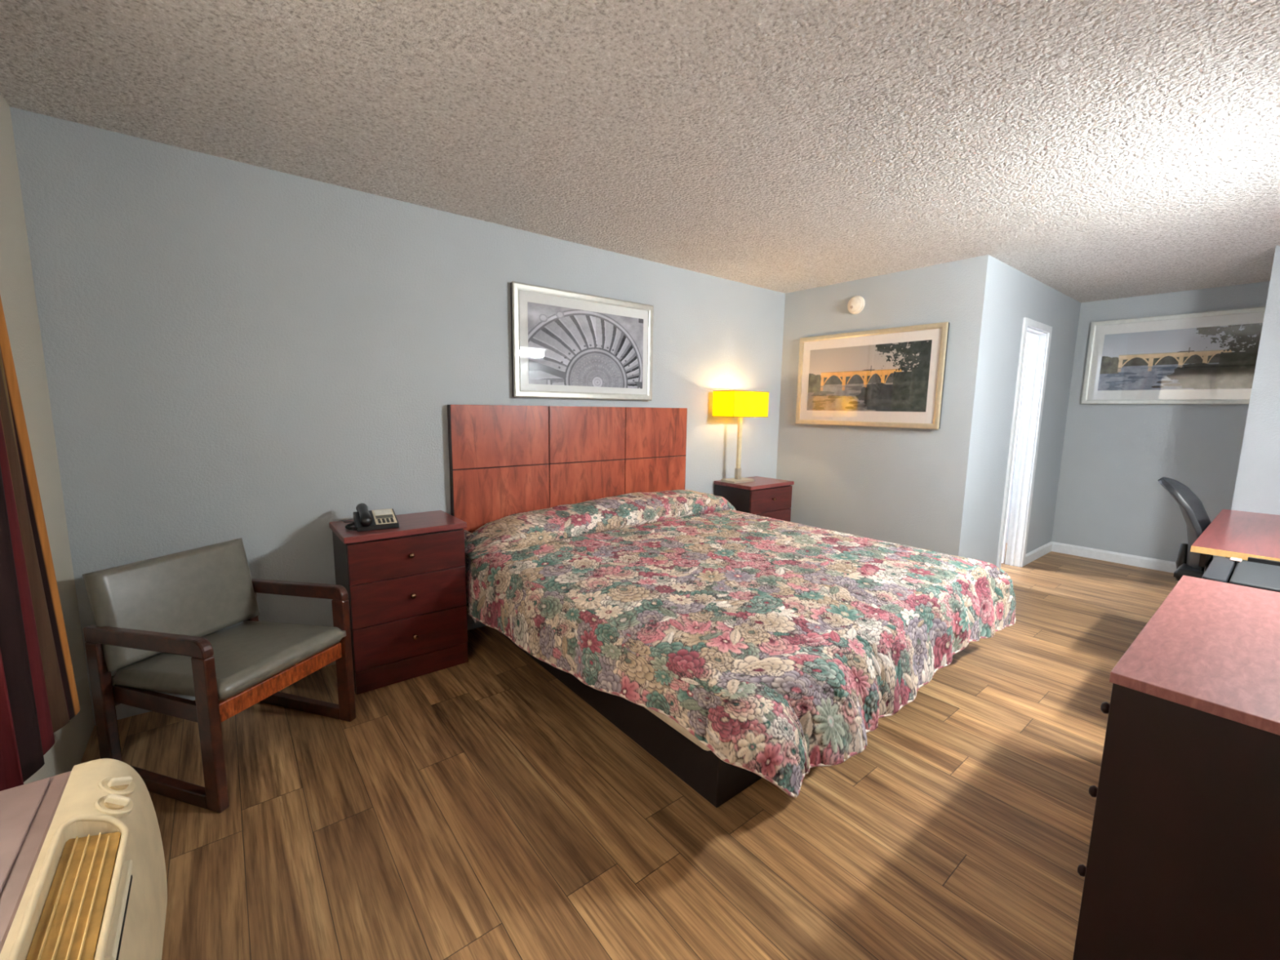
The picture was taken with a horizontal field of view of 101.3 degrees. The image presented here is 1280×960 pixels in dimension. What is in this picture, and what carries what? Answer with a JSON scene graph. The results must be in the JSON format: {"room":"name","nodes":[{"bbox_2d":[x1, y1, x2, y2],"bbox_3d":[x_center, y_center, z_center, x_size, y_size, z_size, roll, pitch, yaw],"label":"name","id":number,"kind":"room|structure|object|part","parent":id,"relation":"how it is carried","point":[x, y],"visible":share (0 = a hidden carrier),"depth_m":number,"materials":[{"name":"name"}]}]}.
{"room":"hotel room","nodes":[
{"label":"hotel room","id":0,"kind":"room"},
{"bbox_2d":[0,93,94,784],"bbox_3d":[-1.225,0.059,0.633,0.120,2.440,3.660,-5,10,-38],"label":"wall","id":1,"kind":"structure","parent":0,"point":[17,291],"depth_m":1.91,"materials":[{"name":"beige paint"}]},
{"bbox_2d":[0,758,167,959],"bbox_3d":[-0.848,0.853,0.629,0.345,0.439,1.120,-5,10,-38],"label":"air conditioner","id":2,"kind":"object","parent":1,"relation":"attached to","point":[83,873],"visible":1,"depth_m":0.89,"materials":[{"name":"beige plastic"}]},
{"bbox_3d":[-0.895,0.657,0.548,0.199,0.005,1.100,-5,10,-38],"label":"sleeve lid","id":3,"kind":"part","parent":2,"relation":"part of","materials":[{"name":"plastic"}]},
{"bbox_2d":[7,814,129,959],"bbox_3d":[-0.747,0.665,0.660,0.088,0.073,0.744,-5,10,-38],"label":"grille","id":4,"kind":"object","parent":2,"relation":"attached to","point":[72,906],"depth_m":0.81,"materials":[{"name":"beige plastic"}]},
{"bbox_3d":[-0.998,-0.928,0.417,0.112,0.024,2.390,-5,10,-38],"label":"curtain rod","id":5,"kind":"object","parent":1,"relation":"attached to","visible":0},
{"bbox_2d":[0,295,79,791],"bbox_3d":[-1.516,-0.137,1.232,0.106,1.743,0.518,-5,10,-38],"label":"curtain","id":6,"kind":"object","parent":5,"relation":"hanging from","point":[38,694],"visible":0.99,"depth_m":1.23,"materials":[{"name":"fabric"}]},
{"bbox_2d":[9,106,785,725],"bbox_3d":[-0.589,-0.330,3.535,4.771,2.440,0.120,-5,10,-38],"label":"wall","id":7,"kind":"structure","parent":0,"point":[260,356],"depth_m":2.52,"materials":[{"name":"grey paint"}]},
{"bbox_2d":[447,404,687,533],"bbox_3d":[-0.376,0.048,3.651,1.858,1.107,0.050,-5,10,-38],"label":"headboard","id":8,"kind":"object","parent":7,"relation":"attached to","point":[504,460],"visible":0.52,"depth_m":3.44,"materials":[{"name":"brown wood"}]},
{"bbox_3d":[-0.837,-0.269,3.204,0.626,0.372,0.008,-5,10,-38],"label":"veneer panel","id":9,"kind":"part","parent":8,"relation":"part of","materials":[{"name":"brown wood"}]},
{"bbox_3d":[-0.842,0.105,3.255,0.626,0.370,0.008,-5,10,-38],"label":"veneer panel","id":10,"kind":"part","parent":8,"relation":"part of","materials":[{"name":"brown wood"}]},
{"bbox_3d":[-0.353,0.059,3.643,0.612,0.370,0.008,-5,10,-38],"label":"veneer panel","id":11,"kind":"part","parent":8,"relation":"part of","materials":[{"name":"brown wood"}]},
{"bbox_3d":[-0.348,-0.315,3.592,0.612,0.372,0.008,-5,10,-38],"label":"veneer panel","id":12,"kind":"part","parent":8,"relation":"part of","materials":[{"name":"brown wood"}]},
{"bbox_3d":[0.126,0.014,4.024,0.600,0.370,0.008,-5,10,-38],"label":"veneer panel","id":13,"kind":"part","parent":8,"relation":"part of","materials":[{"name":"brown wood"}]},
{"bbox_3d":[0.131,-0.360,3.972,0.600,0.372,0.008,-5,10,-38],"label":"veneer panel","id":14,"kind":"part","parent":8,"relation":"part of","materials":[{"name":"brown wood"}]},
{"bbox_2d":[510,281,653,400],"bbox_3d":[-0.347,-0.893,3.543,1.104,0.685,0.038,-5,10,-38],"label":"framed picture","id":15,"kind":"object","parent":7,"relation":"attached to","point":[566,344],"visible":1,"depth_m":3.48,"materials":[{"name":"silver metal"}]},
{"bbox_2d":[527,302,643,388],"bbox_3d":[-0.336,-0.882,3.539,0.916,0.495,0.001,-5,10,-38],"label":"photo","id":16,"kind":"object","parent":15,"relation":"attached to","point":[567,346],"depth_m":3.51},
{"bbox_2d":[80,542,1178,959],"bbox_3d":[1.554,1.053,3.026,7.283,0.100,3.900,-5,10,-38],"label":"floor","id":17,"kind":"structure","parent":0,"point":[479,808],"depth_m":1.75,"materials":[{"name":"brown wood"}]},
{"bbox_2d":[82,537,355,813],"bbox_3d":[-1.621,0.694,2.084,0.617,0.777,0.582,3,8,16],"label":"armchair","id":18,"kind":"object","parent":17,"relation":"on","point":[166,605],"visible":0.99,"depth_m":1.95,"materials":[{"name":"grey leather"}]},
{"bbox_3d":[-1.950,0.837,1.913,0.062,0.530,0.034,3,8,16],"label":"leg","id":19,"kind":"part","parent":18,"relation":"part of","materials":[{"name":"brown wood"}]},
{"bbox_3d":[-1.692,0.549,1.798,0.590,0.085,0.034,3,8,16],"label":"armrest","id":20,"kind":"part","parent":18,"relation":"part of","materials":[{"name":"brown wood"}]},
{"bbox_3d":[-1.616,0.761,2.092,0.494,0.062,0.512,3,8,16],"label":"seat frame","id":21,"kind":"part","parent":18,"relation":"part of","materials":[{"name":"brown wood"}]},
{"bbox_3d":[-1.849,0.474,2.123,0.136,0.358,0.545,3,8,16],"label":"backrest","id":22,"kind":"part","parent":18,"relation":"part of","materials":[{"name":"grey leather"}]},
{"bbox_3d":[-1.443,0.854,1.765,0.062,0.552,0.034,3,8,16],"label":"leg","id":23,"kind":"part","parent":18,"relation":"part of","materials":[{"name":"brown wood"}]},
{"bbox_3d":[-1.593,0.691,2.076,0.560,0.106,0.510,3,8,16],"label":"seat","id":24,"kind":"part","parent":18,"relation":"part of","materials":[{"name":"grey leather"}]},
{"bbox_3d":[-1.795,0.768,2.434,0.062,0.530,0.034,3,8,16],"label":"leg","id":25,"kind":"part","parent":18,"relation":"part of","materials":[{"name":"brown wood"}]},
{"bbox_3d":[-1.366,0.762,2.018,0.023,0.068,0.512,3,8,16],"label":"rail","id":26,"kind":"part","parent":18,"relation":"part of","materials":[{"name":"brown wood"}]},
{"bbox_3d":[-1.538,0.480,2.320,0.590,0.085,0.034,3,8,16],"label":"armrest","id":27,"kind":"part","parent":18,"relation":"part of","materials":[{"name":"brown wood"}]},
{"bbox_3d":[-1.288,0.785,2.286,0.062,0.552,0.034,3,8,16],"label":"leg","id":28,"kind":"part","parent":18,"relation":"part of","materials":[{"name":"brown wood"}]},
{"bbox_2d":[328,510,467,694],"bbox_3d":[-1.251,0.606,2.767,0.570,0.777,0.431,-5,10,-38],"label":"nightstand","id":29,"kind":"object","parent":17,"relation":"on","point":[405,585],"visible":0.98,"depth_m":2.61,"materials":[{"name":"brown wood"}]},
{"bbox_2d":[342,502,399,531],"bbox_3d":[-1.361,0.173,2.643,0.233,0.111,0.323,-4,9,-33],"label":"telephone","id":30,"kind":"object","parent":29,"relation":"on","point":[364,520],"visible":1,"depth_m":2.58,"materials":[{"name":"black plastic"}]},
{"bbox_3d":[-1.403,0.227,2.565,0.065,0.016,0.164,-4,9,-33],"label":"coiled cord","id":31,"kind":"part","parent":30,"relation":"part of","materials":[{"name":"black plastic"}]},
{"bbox_3d":[-1.288,0.183,2.644,0.094,0.043,0.162,-4,9,-33],"label":"keypad plate","id":32,"kind":"part","parent":30,"relation":"part of","materials":[{"name":"beige plastic"}]},
{"bbox_3d":[-1.137,0.375,2.597,0.542,0.193,0.018,-5,10,-38],"label":"drawer","id":33,"kind":"part","parent":29,"relation":"part of","materials":[{"name":"brown wood"}]},
{"bbox_3d":[-1.140,0.579,2.625,0.542,0.211,0.018,-5,10,-38],"label":"drawer","id":34,"kind":"part","parent":29,"relation":"part of","materials":[{"name":"brown wood"}]},
{"bbox_3d":[-1.143,0.791,2.654,0.542,0.208,0.018,-5,10,-38],"label":"drawer","id":35,"kind":"part","parent":29,"relation":"part of","materials":[{"name":"brown wood"}]},
{"bbox_3d":[-1.122,0.370,2.577,0.027,0.027,0.031,-5,10,-38],"label":"knob","id":36,"kind":"part","parent":29,"relation":"part of","materials":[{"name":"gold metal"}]},
{"bbox_3d":[-1.125,0.574,2.605,0.027,0.027,0.031,-5,10,-38],"label":"knob","id":37,"kind":"part","parent":29,"relation":"part of","materials":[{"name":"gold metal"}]},
{"bbox_3d":[-1.128,0.785,2.634,0.027,0.027,0.031,-5,10,-38],"label":"knob","id":38,"kind":"part","parent":29,"relation":"part of","materials":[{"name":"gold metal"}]},
{"bbox_2d":[498,631,762,807],"bbox_3d":[0.352,0.704,2.997,1.980,0.565,2.005,-5,10,-38],"label":"bed","id":39,"kind":"object","parent":17,"relation":"on","point":[717,780],"visible":0.06,"depth_m":2.00,"materials":[{"name":"black wood"}]},
{"bbox_2d":[464,489,1016,797],"bbox_3d":[0.476,0.505,2.971,2.500,0.598,2.323,-5,10,-38],"label":"bedspread","id":40,"kind":"object","parent":39,"relation":"on","point":[778,645],"visible":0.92,"depth_m":2.19,"materials":[{"name":"multicoloured fabric"}]},
{"bbox_2d":[464,489,736,559],"bbox_3d":[-0.081,0.246,3.572,2.241,0.264,0.481,-5,10,-38],"label":"pillow","id":41,"kind":"object","parent":40,"relation":"on","point":[628,512],"depth_m":3.23,"materials":[{"name":"multicoloured fabric"}]},
{"bbox_2d":[713,475,794,521],"bbox_3d":[0.981,0.395,4.542,0.570,0.777,0.431,-5,10,-38],"label":"nightstand","id":42,"kind":"object","parent":17,"relation":"on","point":[768,497],"visible":0.33,"depth_m":4.36,"materials":[{"name":"brown wood"}]},
{"bbox_2d":[711,390,768,484],"bbox_3d":[0.832,-0.359,4.387,0.432,0.754,0.232,-5,10,-38],"label":"table lamp","id":43,"kind":"object","parent":42,"relation":"on","point":[740,404],"visible":1,"depth_m":4.27,"materials":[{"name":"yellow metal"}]},
{"bbox_3d":[0.835,-0.628,4.350,0.430,0.207,0.230,-5,10,-38],"label":"lamp shade","id":44,"kind":"part","parent":43,"relation":"part of","materials":[{"name":"fabric"}]},
{"bbox_3d":[0.835,-0.628,4.350,0.432,0.211,0.232,-5,10,-38],"label":"shade trim","id":45,"kind":"part","parent":43,"relation":"part of","materials":[{"name":"yellow fabric"}]},
{"bbox_3d":[1.094,0.164,4.372,0.542,0.193,0.018,-5,10,-38],"label":"drawer","id":46,"kind":"part","parent":42,"relation":"part of","materials":[{"name":"brown wood"}]},
{"bbox_3d":[1.091,0.368,4.399,0.542,0.211,0.018,-5,10,-38],"label":"drawer","id":47,"kind":"part","parent":42,"relation":"part of","materials":[{"name":"brown wood"}]},
{"bbox_2d":[1072,575,1279,959],"bbox_3d":[1.746,0.825,1.449,1.220,0.785,0.594,-5,10,-38],"label":"dresser","id":48,"kind":"object","parent":17,"relation":"on","point":[1183,863],"visible":1,"depth_m":1.19,"materials":[{"name":"laminate"}]},
{"bbox_3d":[1.160,1.022,1.369,0.030,0.029,0.030,-5,10,-38],"label":"knob","id":49,"kind":"part","parent":48,"relation":"part of","materials":[{"name":"brown metal"}]},
{"bbox_3d":[1.163,0.797,1.339,0.030,0.029,0.030,-5,10,-38],"label":"knob","id":50,"kind":"part","parent":48,"relation":"part of","materials":[{"name":"brown metal"}]},
{"bbox_3d":[1.167,0.570,1.308,0.030,0.029,0.030,-5,10,-38],"label":"knob","id":51,"kind":"part","parent":48,"relation":"part of","materials":[{"name":"brown metal"}]},
{"bbox_2d":[1157,476,1236,580],"bbox_3d":[3.365,0.514,3.067,0.528,1.008,0.591,-5,10,-38],"label":"desk chair","id":52,"kind":"object","parent":17,"relation":"on","point":[1196,517],"visible":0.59,"depth_m":3.08,"materials":[{"name":"black plastic"}]},
{"bbox_3d":[3.268,0.259,3.157,0.456,0.531,0.272,-5,10,-38],"label":"backrest","id":53,"kind":"part","parent":52,"relation":"part of","materials":[{"name":"black plastic"}]},
{"bbox_3d":[3.410,0.552,3.014,0.460,0.080,0.440,-5,10,-38],"label":"seat","id":54,"kind":"part","parent":52,"relation":"part of","materials":[{"name":"black plastic"}]},
{"bbox_2d":[1190,509,1279,573],"bbox_3d":[3.525,0.680,2.765,1.623,0.766,0.802,-5,10,-38],"label":"desk","id":55,"kind":"object","parent":17,"relation":"on","point":[1242,535],"visible":0.5,"depth_m":2.70,"materials":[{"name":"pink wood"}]},
{"bbox_2d":[1201,556,1279,592],"bbox_3d":[2.623,0.759,2.125,0.541,0.758,0.520,-5,10,-38],"label":"mini fridge","id":56,"kind":"object","parent":17,"relation":"on","point":[1255,572],"visible":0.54,"depth_m":2.18,"materials":[{"name":"black plastic"}]},
{"bbox_3d":[2.471,0.726,2.291,0.512,0.714,0.066,-5,10,-38],"label":"door","id":57,"kind":"part","parent":56,"relation":"part of","materials":[{"name":"grey metal"}]},
{"bbox_3d":[2.648,0.413,2.052,0.497,0.020,0.436,-5,10,-38],"label":"panel","id":58,"kind":"part","parent":56,"relation":"part of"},
{"bbox_3d":[2.855,0.447,2.214,0.022,0.158,0.400,-5,10,-38],"label":"trim","id":59,"kind":"part","parent":56,"relation":"part of","materials":[{"name":"black plastic"}]},
{"bbox_2d":[0,0,1279,302],"bbox_3d":[1.591,-1.463,2.682,7.283,0.100,3.900,-5,10,-38],"label":"ceiling","id":60,"kind":"structure","parent":0,"point":[1095,150],"depth_m":1.90,"materials":[{"name":"white paint"}]},
{"bbox_2d":[776,254,994,556],"bbox_3d":[1.865,-0.409,4.371,0.110,2.440,1.634,-5,10,-38],"label":"wall","id":61,"kind":"structure","parent":0,"point":[912,487],"depth_m":4.11,"materials":[{"name":"grey paint"}]},
{"bbox_2d":[847,295,864,314],"bbox_3d":[1.746,-1.426,4.269,0.052,0.144,0.144,-5,10,-38],"label":"smoke detector","id":62,"kind":"object","parent":61,"relation":"attached to","point":[855,304],"visible":1,"depth_m":4.25,"materials":[{"name":"white plastic"}]},
{"bbox_2d":[795,321,949,429],"bbox_3d":[1.814,-0.819,4.266,0.038,0.762,1.225,-5,10,-38],"label":"framed picture","id":63,"kind":"object","parent":61,"relation":"attached to","point":[894,377],"visible":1,"depth_m":4.17,"materials":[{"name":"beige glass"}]},
{"bbox_2d":[806,339,932,412],"bbox_3d":[1.809,-0.822,4.254,0.001,0.522,1.015,-5,10,-38],"label":"photo","id":64,"kind":"object","parent":63,"relation":"attached to","point":[892,376],"depth_m":4.20},
{"bbox_2d":[964,257,1080,565],"bbox_3d":[3.273,-0.409,4.526,2.282,2.440,0.115,-5,10,-38],"label":"wall","id":65,"kind":"structure","parent":0,"point":[1015,295],"depth_m":4.14,"materials":[{"name":"grey paint"}]},
{"bbox_2d":[995,317,1052,568],"bbox_3d":[3.046,-0.278,4.703,0.700,2.125,0.678,-5,10,-38],"label":"door","id":66,"kind":"structure","parent":65,"relation":"in","point":[1040,333],"depth_m":4.62,"materials":[{"name":"white paint"}]},
{"bbox_2d":[1024,541,1052,565],"bbox_3d":[3.844,0.706,5.069,0.854,0.098,0.014,-5,10,-38],"label":"baseboard","id":67,"kind":"structure","parent":65,"relation":"attached to","point":[1046,548],"depth_m":5.05,"materials":[{"name":"white paint"}]},
{"bbox_2d":[1006,280,1270,562],"bbox_3d":[4.370,-0.469,5.075,0.120,2.440,3.660,-5,10,-38],"label":"wall","id":68,"kind":"structure","parent":0,"point":[1110,497],"depth_m":4.77,"materials":[{"name":"grey paint"}]},
{"bbox_2d":[1051,541,1176,573],"bbox_3d":[4.811,0.790,4.561,0.014,0.098,2.026,-5,10,-38],"label":"baseboard","id":69,"kind":"structure","parent":68,"relation":"attached to","point":[1095,553],"depth_m":4.95,"materials":[{"name":"white paint"}]},
{"bbox_2d":[1080,306,1266,404],"bbox_3d":[4.641,-1.040,4.536,0.038,0.762,1.225,-5,10,-38],"label":"framed picture","id":70,"kind":"object","parent":68,"relation":"attached to","point":[1202,357],"visible":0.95,"depth_m":4.54,"materials":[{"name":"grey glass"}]},
{"bbox_2d":[1097,322,1262,390],"bbox_3d":[4.636,-1.039,4.525,0.001,0.512,1.015,-5,10,-38],"label":"photo","id":71,"kind":"object","parent":70,"relation":"attached to","point":[1220,357],"depth_m":4.50},
{"bbox_2d":[1222,244,1279,564],"bbox_3d":[4.244,-0.209,3.163,0.120,2.440,0.804,-5,10,-38],"label":"wall","id":72,"kind":"structure","parent":0,"point":[1257,486],"depth_m":3.36,"materials":[{"name":"grey paint"}]}
]}

